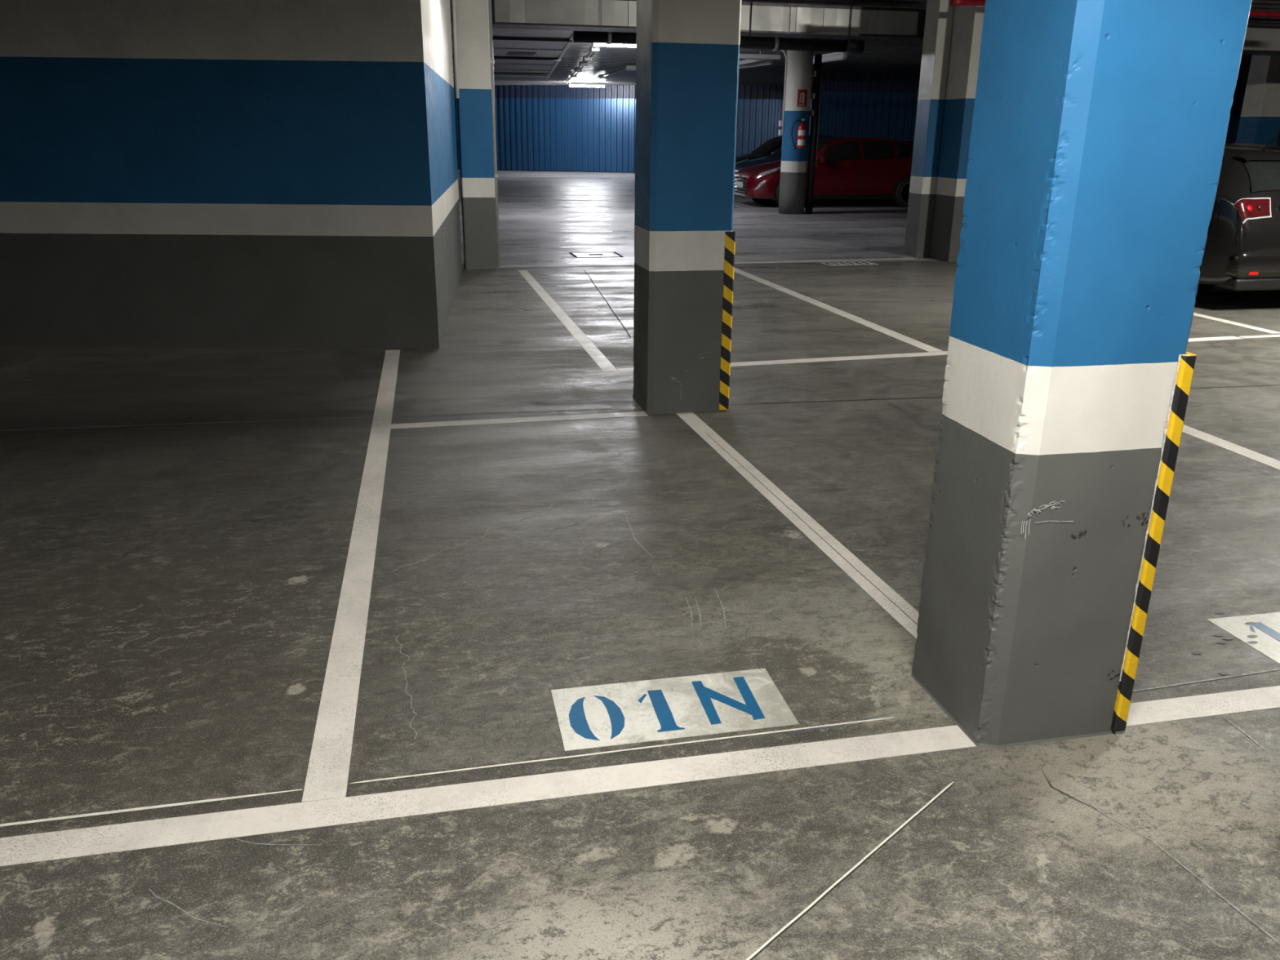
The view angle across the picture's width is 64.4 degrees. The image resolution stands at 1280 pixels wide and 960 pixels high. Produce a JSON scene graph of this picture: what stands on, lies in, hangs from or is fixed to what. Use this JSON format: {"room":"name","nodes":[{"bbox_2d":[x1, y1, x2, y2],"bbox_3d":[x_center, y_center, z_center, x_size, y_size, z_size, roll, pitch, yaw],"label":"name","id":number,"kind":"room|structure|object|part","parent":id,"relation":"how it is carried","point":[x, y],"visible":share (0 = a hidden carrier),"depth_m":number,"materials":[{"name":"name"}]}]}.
{"room":"parking garage","nodes":[
{"label":"parking garage","id":0,"kind":"room"},
{"bbox_2d":[0,0,462,348],"bbox_3d":[-7.511,-3.148,8.472,11.876,3.320,4.293,-1,19,-4],"label":"wall","id":1,"kind":"structure","parent":0,"point":[174,173],"depth_m":6.98,"materials":[{"name":"paint"}]},
{"bbox_2d":[450,0,459,97],"bbox_3d":[-1.954,-4.748,10.686,0.042,1.370,0.044,-3,19,-12],"label":"conduit","id":2,"kind":"object","parent":1,"relation":"attached to","point":[452,2],"visible":1,"depth_m":10.73,"materials":[{"name":"white plastic"}]},
{"bbox_2d":[459,168,635,173],"bbox_3d":[1.566,-13.660,39.387,21.373,3.400,0.180,4,19,11],"label":"wall","id":3,"kind":"structure","parent":0,"point":[460,169],"depth_m":40.75,"materials":[{"name":"grey paint"}]},
{"bbox_2d":[453,84,813,99],"bbox_3d":[1.440,-14.871,38.842,21.150,0.560,0.100,4,19,11],"label":"trim","id":4,"kind":"structure","parent":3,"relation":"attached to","point":[610,91],"depth_m":39.52,"materials":[{"name":"blue metal"}]},
{"bbox_2d":[454,97,812,172],"bbox_3d":[1.410,-13.305,39.316,21.150,2.710,0.100,4,19,11],"label":"wall","id":5,"kind":"structure","parent":0,"point":[540,134],"depth_m":40.04,"materials":[{"name":"blue metal"}]},
{"bbox_2d":[0,168,1279,959],"bbox_3d":[1.624,-5.300,20.187,40.000,0.002,56.000,-3,19,-12],"label":"floor","id":6,"kind":"structure","parent":0,"point":[176,523],"depth_m":3.17,"materials":[{"name":"concrete"}]},
{"bbox_2d":[302,350,399,801],"bbox_3d":[-1.263,-0.090,4.857,0.100,0.001,5.294,-3,19,-11],"label":"painted line","id":7,"kind":"object","parent":6,"relation":"on","point":[327,773],"visible":1,"depth_m":3.23,"materials":[{"name":"white paint"}]},
{"bbox_2d":[454,0,497,269],"bbox_3d":[-1.832,-4.006,11.273,0.368,3.250,0.369,-3,19,-12],"label":"square pillar","id":8,"kind":"structure","parent":6,"relation":"on","point":[474,104],"depth_m":11.16,"materials":[{"name":"paint"}]},
{"bbox_2d":[488,0,500,266],"bbox_3d":[-1.644,-4.001,11.339,0.075,3.200,0.070,-3,19,-12],"label":"pipe","id":9,"kind":"object","parent":8,"relation":"attached to","point":[492,61],"visible":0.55,"depth_m":11.35,"materials":[{"name":"grey plastic"}]},
{"bbox_2d":[0,724,976,866],"bbox_3d":[-4.439,0.994,1.584,10.850,0.001,0.101,-3,19,-12],"label":"painted line","id":10,"kind":"object","parent":6,"relation":"on","point":[70,843],"visible":1,"depth_m":2.42,"materials":[{"name":"white paint"}]},
{"bbox_2d":[391,411,648,428],"bbox_3d":[-0.648,-0.331,5.582,1.404,0.001,0.092,-4,19,-13],"label":"painted line","id":11,"kind":"object","parent":6,"relation":"on","point":[634,413],"visible":1,"depth_m":5.57,"materials":[{"name":"white paint"}]},
{"bbox_2d":[497,176,618,178],"bbox_3d":[-0.761,-10.386,34.987,8.400,0.001,0.120,2,19,4],"label":"painted line","id":12,"kind":"object","parent":6,"relation":"on","point":[498,176],"visible":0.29,"depth_m":35.09,"materials":[{"name":"paint"}]},
{"bbox_2d":[518,270,617,372],"bbox_3d":[-0.767,-1.555,9.158,0.100,0.001,5.260,-4,19,-12],"label":"painted line","id":13,"kind":"object","parent":6,"relation":"on","point":[594,353],"visible":1,"depth_m":8.22,"materials":[{"name":"white paint"}]},
{"bbox_2d":[568,251,623,257],"bbox_3d":[-0.571,-2.912,13.126,0.620,0.006,0.575,-3,19,-12],"label":"manhole cover","id":14,"kind":"object","parent":6,"relation":"on","point":[613,254],"visible":1,"depth_m":13.10,"materials":[{"name":"metal"}]},
{"bbox_3d":[-0.569,-2.908,13.119,0.548,0.003,0.518,-3,19,-12],"label":"lid","id":15,"kind":"part","parent":14,"relation":"part of","materials":[{"name":"metal"}]},
{"bbox_2d":[590,172,633,178],"bbox_3d":[-1.052,-11.245,37.492,0.120,0.001,5.135,-6,20,-18],"label":"painted line","id":16,"kind":"object","parent":6,"relation":"on","point":[590,172],"visible":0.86,"depth_m":37.62,"materials":[{"name":"paint"}]},
{"bbox_2d":[551,668,799,751],"bbox_3d":[0.089,0.626,2.806,0.642,0.002,0.305,-3,19,-12],"label":"bay number","id":17,"kind":"object","parent":6,"relation":"on","point":[589,717],"visible":1,"depth_m":2.79,"materials":[{"name":"paint"}]},
{"bbox_2d":[632,0,742,414],"bbox_3d":[0.246,-1.984,5.425,0.479,3.250,0.428,-3,19,-12],"label":"square pillar","id":18,"kind":"structure","parent":6,"relation":"on","point":[687,51],"depth_m":5.41,"materials":[{"name":"paint"}]},
{"bbox_2d":[733,204,754,212],"bbox_3d":[2.183,-5.796,21.659,0.100,0.001,2.418,-1,19,-5],"label":"painted line","id":19,"kind":"object","parent":6,"relation":"on","point":[739,206],"visible":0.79,"depth_m":21.53,"materials":[{"name":"paint"}]},
{"bbox_2d":[633,257,915,265],"bbox_3d":[1.740,-2.713,12.627,3.760,0.001,0.140,-5,20,-16],"label":"painted line","id":20,"kind":"object","parent":6,"relation":"on","point":[882,258],"visible":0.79,"depth_m":12.77,"materials":[{"name":"white paint"}]},
{"bbox_2d":[735,131,842,164],"bbox_3d":[4.236,-8.939,28.458,4.285,1.652,2.082,-3,19,-12],"label":"car","id":21,"kind":"object","parent":6,"relation":"on","point":[772,144],"visible":0.14,"depth_m":27.82,"materials":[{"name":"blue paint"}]},
{"bbox_2d":[778,37,813,214],"bbox_3d":[3.050,-6.888,19.858,0.510,3.250,0.510,-3,19,-12],"label":"pillar","id":22,"kind":"structure","parent":6,"relation":"on","point":[799,63],"depth_m":19.73,"materials":[{"name":"paint"}]},
{"bbox_2d":[777,49,786,135],"bbox_3d":[2.735,-7.493,19.645,0.178,1.574,0.144,-3,19,-12],"label":"conduit","id":23,"kind":"object","parent":22,"relation":"attached to","point":[780,122],"visible":0.94,"depth_m":19.65,"materials":[{"name":"white plastic"}]},
{"bbox_2d":[791,118,806,149],"bbox_3d":[3.076,-6.669,19.604,0.273,0.569,0.170,12,22,30],"label":"fire extinguisher","id":24,"kind":"object","parent":22,"relation":"attached to","point":[802,130],"visible":1,"depth_m":19.54,"materials":[{"name":"red paint"}]},
{"bbox_2d":[796,88,807,106],"bbox_3d":[3.111,-7.315,19.454,0.194,0.310,0.023,-3,19,-12],"label":"fire sign","id":25,"kind":"object","parent":22,"relation":"attached to","point":[802,93],"visible":1,"depth_m":19.45,"materials":[{"name":"red plastic"}]},
{"bbox_2d":[804,53,822,213],"bbox_3d":[3.390,-6.725,19.855,0.176,2.950,0.157,-3,19,-12],"label":"drain pipe","id":26,"kind":"object","parent":22,"relation":"attached to","point":[817,73],"visible":1,"depth_m":19.78,"materials":[{"name":"black plastic"}]},
{"bbox_2d":[675,412,919,639],"bbox_3d":[0.608,0.088,4.396,0.100,0.001,2.964,-4,19,-13],"label":"painted line","id":27,"kind":"object","parent":6,"relation":"on","point":[699,426],"visible":0.64,"depth_m":4.04,"materials":[{"name":"white paint"}]},
{"bbox_2d":[734,131,871,174],"bbox_3d":[4.385,-7.988,25.681,4.335,1.652,2.101,-3,19,-12],"label":"car","id":28,"kind":"object","parent":6,"relation":"on","point":[775,155],"visible":0.11,"depth_m":25.20,"materials":[{"name":"blue paint"}]},
{"bbox_2d":[733,129,914,207],"bbox_3d":[4.391,-6.952,22.653,4.535,1.652,2.101,-3,19,-12],"label":"car","id":29,"kind":"object","parent":6,"relation":"on","point":[869,169],"visible":0.56,"depth_m":21.94,"materials":[{"name":"red paint"}]},
{"bbox_3d":[2.175,-6.492,22.305,0.009,0.110,0.520,-3,19,-12],"label":"number plate","id":30,"kind":"part","parent":29,"relation":"part of","materials":[{"name":"white plastic"}]},
{"bbox_2d":[734,177,746,194],"bbox_3d":[2.207,-6.461,22.323,0.055,0.310,0.880,-3,19,-12],"label":"grille","id":31,"kind":"object","parent":29,"relation":"attached to","point":[740,184],"depth_m":22.23,"materials":[{"name":"silver metal"}]},
{"bbox_2d":[754,179,767,190],"bbox_3d":[2.569,-6.282,21.631,0.292,0.236,0.031,6,20,14],"label":"fog lamp","id":32,"kind":"object","parent":29,"relation":"attached to","point":[759,184],"depth_m":21.64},
{"bbox_2d":[817,155,826,163],"bbox_3d":[3.872,-6.799,21.569,0.130,0.140,0.220,-3,19,-12],"label":"mirror","id":33,"kind":"object","parent":29,"relation":"attached to","point":[821,159],"depth_m":21.48,"materials":[{"name":"red paint"}]},
{"bbox_3d":[4.548,-6.140,22.034,2.180,0.097,0.038,-3,19,-12],"label":"sill","id":34,"kind":"part","parent":29,"relation":"part of","materials":[{"name":"red metal"}]},
{"bbox_2d":[733,267,942,351],"bbox_3d":[1.585,-1.774,9.874,0.120,0.001,5.231,-4,19,-13],"label":"painted line","id":35,"kind":"object","parent":6,"relation":"on","point":[919,344],"visible":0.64,"depth_m":8.92,"materials":[{"name":"white paint"}]},
{"bbox_2d":[818,261,878,266],"bbox_3d":[2.573,-2.675,12.540,0.660,0.002,0.360,-4,20,-15],"label":"bay number","id":36,"kind":"object","parent":6,"relation":"on","point":[845,263],"visible":1,"depth_m":12.52,"materials":[{"name":"white paint"}]},
{"bbox_2d":[812,212,902,213],"bbox_3d":[5.704,-5.545,21.036,4.654,0.001,0.140,-4,19,-14],"label":"painted line","id":37,"kind":"object","parent":6,"relation":"on","point":[838,212],"visible":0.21,"depth_m":20.78,"materials":[{"name":"paint"}]},
{"bbox_2d":[617,336,1243,372],"bbox_3d":[2.325,-0.934,7.443,5.132,0.001,0.110,-5,20,-15],"label":"painted line","id":38,"kind":"object","parent":6,"relation":"on","point":[944,353],"visible":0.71,"depth_m":7.22,"materials":[{"name":"white paint"}]},
{"bbox_2d":[902,0,984,262],"bbox_3d":[3.984,-4.432,12.704,0.759,3.250,0.870,-3,19,-12],"label":"pillar","id":39,"kind":"structure","parent":6,"relation":"on","point":[950,55],"depth_m":12.62,"materials":[{"name":"paint"}]},
{"bbox_2d":[911,0,1252,748],"bbox_3d":[1.060,-0.915,2.324,0.425,3.250,0.422,-3,19,-12],"label":"square pillar","id":40,"kind":"structure","parent":6,"relation":"on","point":[1100,127],"depth_m":2.38,"materials":[{"name":"paint"}]},
{"bbox_2d":[1126,685,1279,726],"bbox_3d":[6.273,0.348,3.817,10.228,0.001,0.100,-3,19,-12],"label":"painted line","id":41,"kind":"object","parent":6,"relation":"on","point":[1264,698],"visible":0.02,"depth_m":2.84,"materials":[{"name":"white paint"}]},
{"bbox_2d":[1182,424,1279,470],"bbox_3d":[3.015,-0.217,5.367,0.110,0.001,4.495,-3,19,-12],"label":"painted line","id":42,"kind":"object","parent":6,"relation":"on","point":[1273,463],"visible":0.44,"depth_m":5.22,"materials":[{"name":"white paint"}]},
{"bbox_2d":[1193,312,1279,333],"bbox_3d":[4.678,-1.968,10.541,0.110,0.001,4.840,-4,19,-12],"label":"painted line","id":43,"kind":"object","parent":6,"relation":"on","point":[1194,313],"visible":0.25,"depth_m":8.72,"materials":[{"name":"white paint"}]},
{"bbox_2d":[1198,133,1279,290],"bbox_3d":[5.690,-2.970,11.047,2.063,1.652,4.185,-3,19,-12],"label":"car","id":44,"kind":"object","parent":6,"relation":"on","point":[1242,252],"visible":0.25,"depth_m":9.17,"materials":[{"name":"black paint"}]},
{"bbox_2d":[1233,197,1271,223],"bbox_3d":[5.488,-2.407,9.083,0.352,0.227,0.105,-3,19,-12],"label":"tail lamp","id":45,"kind":"object","parent":44,"relation":"attached to","point":[1246,210],"depth_m":9.06,"materials":[{"name":"red plastic"}]},
{"bbox_2d":[1207,612,1279,663],"bbox_3d":[2.212,0.488,3.276,0.634,0.002,0.300,-3,19,-12],"label":"bay number","id":46,"kind":"object","parent":6,"relation":"on","point":[1266,627],"visible":1,"depth_m":3.28,"materials":[{"name":"paint"}]},
{"bbox_2d":[1235,55,1279,146],"bbox_3d":[12.478,-7.008,20.511,0.558,3.250,0.508,-3,19,-12],"label":"square pillar","id":47,"kind":"structure","parent":6,"relation":"on","point":[1260,118],"depth_m":20.18,"materials":[{"name":"paint"}]},
{"bbox_2d":[1238,334,1279,337],"bbox_3d":[7.761,-1.351,8.835,6.083,0.001,0.080,-4,19,-13],"label":"painted line","id":48,"kind":"object","parent":6,"relation":"on","point":[1265,335],"visible":1,"depth_m":8.16,"materials":[{"name":"white paint"}]},
{"bbox_2d":[453,0,1279,85],"bbox_3d":[1.616,-8.518,19.294,40.000,0.230,56.400,-3,19,-12],"label":"ceiling","id":49,"kind":"structure","parent":0,"point":[877,56],"depth_m":25.35,"materials":[{"name":"grey concrete"}]},
{"bbox_2d":[449,0,573,79],"bbox_3d":[-2.604,-8.853,21.081,3.315,0.360,15.300,-3,19,-12],"label":"air duct","id":50,"kind":"object","parent":49,"relation":"hanging from","point":[517,53],"visible":0.48,"depth_m":18.41,"materials":[{"name":"metal"}]},
{"bbox_2d":[506,51,536,55],"bbox_3d":[-2.225,-7.967,18.984,0.500,0.012,0.700,-3,19,-12],"label":"grille","id":51,"kind":"object","parent":50,"relation":"attached to","point":[513,53],"depth_m":18.86,"materials":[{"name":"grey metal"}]},
{"bbox_2d":[566,46,600,83],"bbox_3d":[-1.703,-11.310,28.019,0.197,0.100,16.813,-1,19,-6],"label":"conduit","id":52,"kind":"object","parent":49,"relation":"attached to","point":[586,59],"visible":0.91,"depth_m":24.76,"materials":[{"name":"white plastic"}]},
{"bbox_2d":[568,83,605,87],"bbox_3d":[-1.889,-14.137,36.251,1.320,0.220,0.090,-1,19,-4],"label":"lamp","id":53,"kind":"object","parent":49,"relation":"hanging from","point":[579,85],"visible":0.98,"depth_m":36.24,"materials":[{"name":"white plastic"}]},
{"bbox_2d":[569,84,604,87],"bbox_3d":[-1.889,-14.067,36.275,1.250,0.068,0.070,-1,19,-4],"label":"diffuser","id":54,"kind":"object","parent":53,"relation":"attached to","point":[579,86],"depth_m":36.26,"materials":[{"name":"white plastic"}]},
{"bbox_2d":[591,43,635,47],"bbox_3d":[-0.221,-7.916,18.215,1.320,0.290,0.090,-3,19,-12],"label":"lamp","id":55,"kind":"object","parent":49,"relation":"hanging from","point":[592,44],"visible":0.22,"depth_m":18.17,"materials":[{"name":"white plastic"}]},
{"bbox_2d":[592,65,635,80],"bbox_3d":[-0.916,-12.078,30.257,0.354,0.100,7.204,-3,19,-11],"label":"conduit","id":56,"kind":"object","parent":49,"relation":"attached to","point":[626,67],"visible":0.86,"depth_m":28.78,"materials":[{"name":"white plastic"}]},
{"bbox_2d":[491,0,926,43],"bbox_3d":[0.994,-6.172,13.539,5.910,0.590,0.607,-3,19,-12],"label":"air duct","id":57,"kind":"object","parent":49,"relation":"hanging from","point":[757,19],"visible":0.77,"depth_m":13.44,"materials":[{"name":"metal"}]},
{"bbox_3d":[1.462,-6.102,13.349,0.013,0.590,0.013,-12,23,-33],"label":"hanger rod","id":58,"kind":"part","parent":57,"relation":"part of","materials":[{"name":"black plastic"}]},
{"bbox_3d":[2.831,-6.184,13.634,0.013,0.590,0.013,-12,23,-33],"label":"hanger rod","id":59,"kind":"part","parent":57,"relation":"part of","materials":[{"name":"black plastic"}]},
{"bbox_2d":[573,31,864,53],"bbox_3d":[1.178,-6.460,14.492,4.291,0.607,0.200,-3,19,-12],"label":"drain pipe","id":60,"kind":"object","parent":49,"relation":"hanging from","point":[774,43],"visible":0.52,"depth_m":14.65,"materials":[{"name":"black plastic"}]},
{"bbox_2d":[843,39,864,53],"bbox_3d":[3.145,-6.387,14.967,0.262,0.202,0.200,-3,19,-12],"label":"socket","id":61,"kind":"object","parent":60,"relation":"attached to","point":[855,46],"depth_m":14.89,"materials":[{"name":"black plastic"}]},
{"bbox_2d":[738,60,773,69],"bbox_3d":[2.577,-9.889,24.018,0.141,0.252,2.670,-5,20,-15],"label":"lamp","id":62,"kind":"object","parent":49,"relation":"hanging from","point":[771,62],"visible":0.2,"depth_m":23.42,"materials":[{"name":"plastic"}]},
{"bbox_2d":[738,49,780,66],"bbox_3d":[1.966,-9.775,23.647,1.000,0.240,4.900,-3,19,-12],"label":"cable tray","id":63,"kind":"object","parent":49,"relation":"hanging from","point":[751,59],"visible":0.52,"depth_m":21.50,"materials":[{"name":"metal"}]},
{"bbox_2d":[813,52,847,64],"bbox_3d":[3.872,-9.021,21.584,0.140,0.292,2.270,-4,19,-14],"label":"lamp","id":64,"kind":"object","parent":49,"relation":"hanging from","point":[834,56],"visible":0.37,"depth_m":20.98,"materials":[{"name":"white plastic"}]},
{"bbox_2d":[950,0,1279,17],"bbox_3d":[5.914,-5.466,11.805,5.000,0.084,0.084,-3,19,-12],"label":"pipe","id":65,"kind":"object","parent":49,"relation":"hanging from","point":[953,2],"visible":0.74,"depth_m":11.36,"materials":[{"name":"metal"}]},
{"bbox_2d":[1242,24,1279,56],"bbox_3d":[10.829,-6.706,15.612,4.500,0.355,0.590,-3,19,-12],"label":"air duct","id":66,"kind":"object","parent":49,"relation":"hanging from","point":[1260,40],"visible":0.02,"depth_m":15.01,"materials":[{"name":"metal"}]},
{"bbox_2d":[817,91,1244,143],"bbox_3d":[12.074,-10.364,31.120,14.100,2.670,0.100,-2,19,-8],"label":"wall","id":67,"kind":"structure","parent":0,"point":[886,115],"depth_m":30.15,"materials":[{"name":"blue metal"}]},
{"bbox_2d":[819,71,1247,98],"bbox_3d":[12.078,-11.921,30.650,14.100,0.580,0.100,-2,19,-8],"label":"trim","id":68,"kind":"structure","parent":67,"relation":"attached to","point":[831,82],"depth_m":29.92,"materials":[{"name":"paint"}]},
{"bbox_2d":[1276,129,1279,146],"bbox_3d":[21.287,-8.088,23.722,0.200,3.400,56.000,-3,19,-12],"label":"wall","id":69,"kind":"structure","parent":0,"point":[1278,138],"depth_m":31.05,"materials":[{"name":"paint"}]}
]}

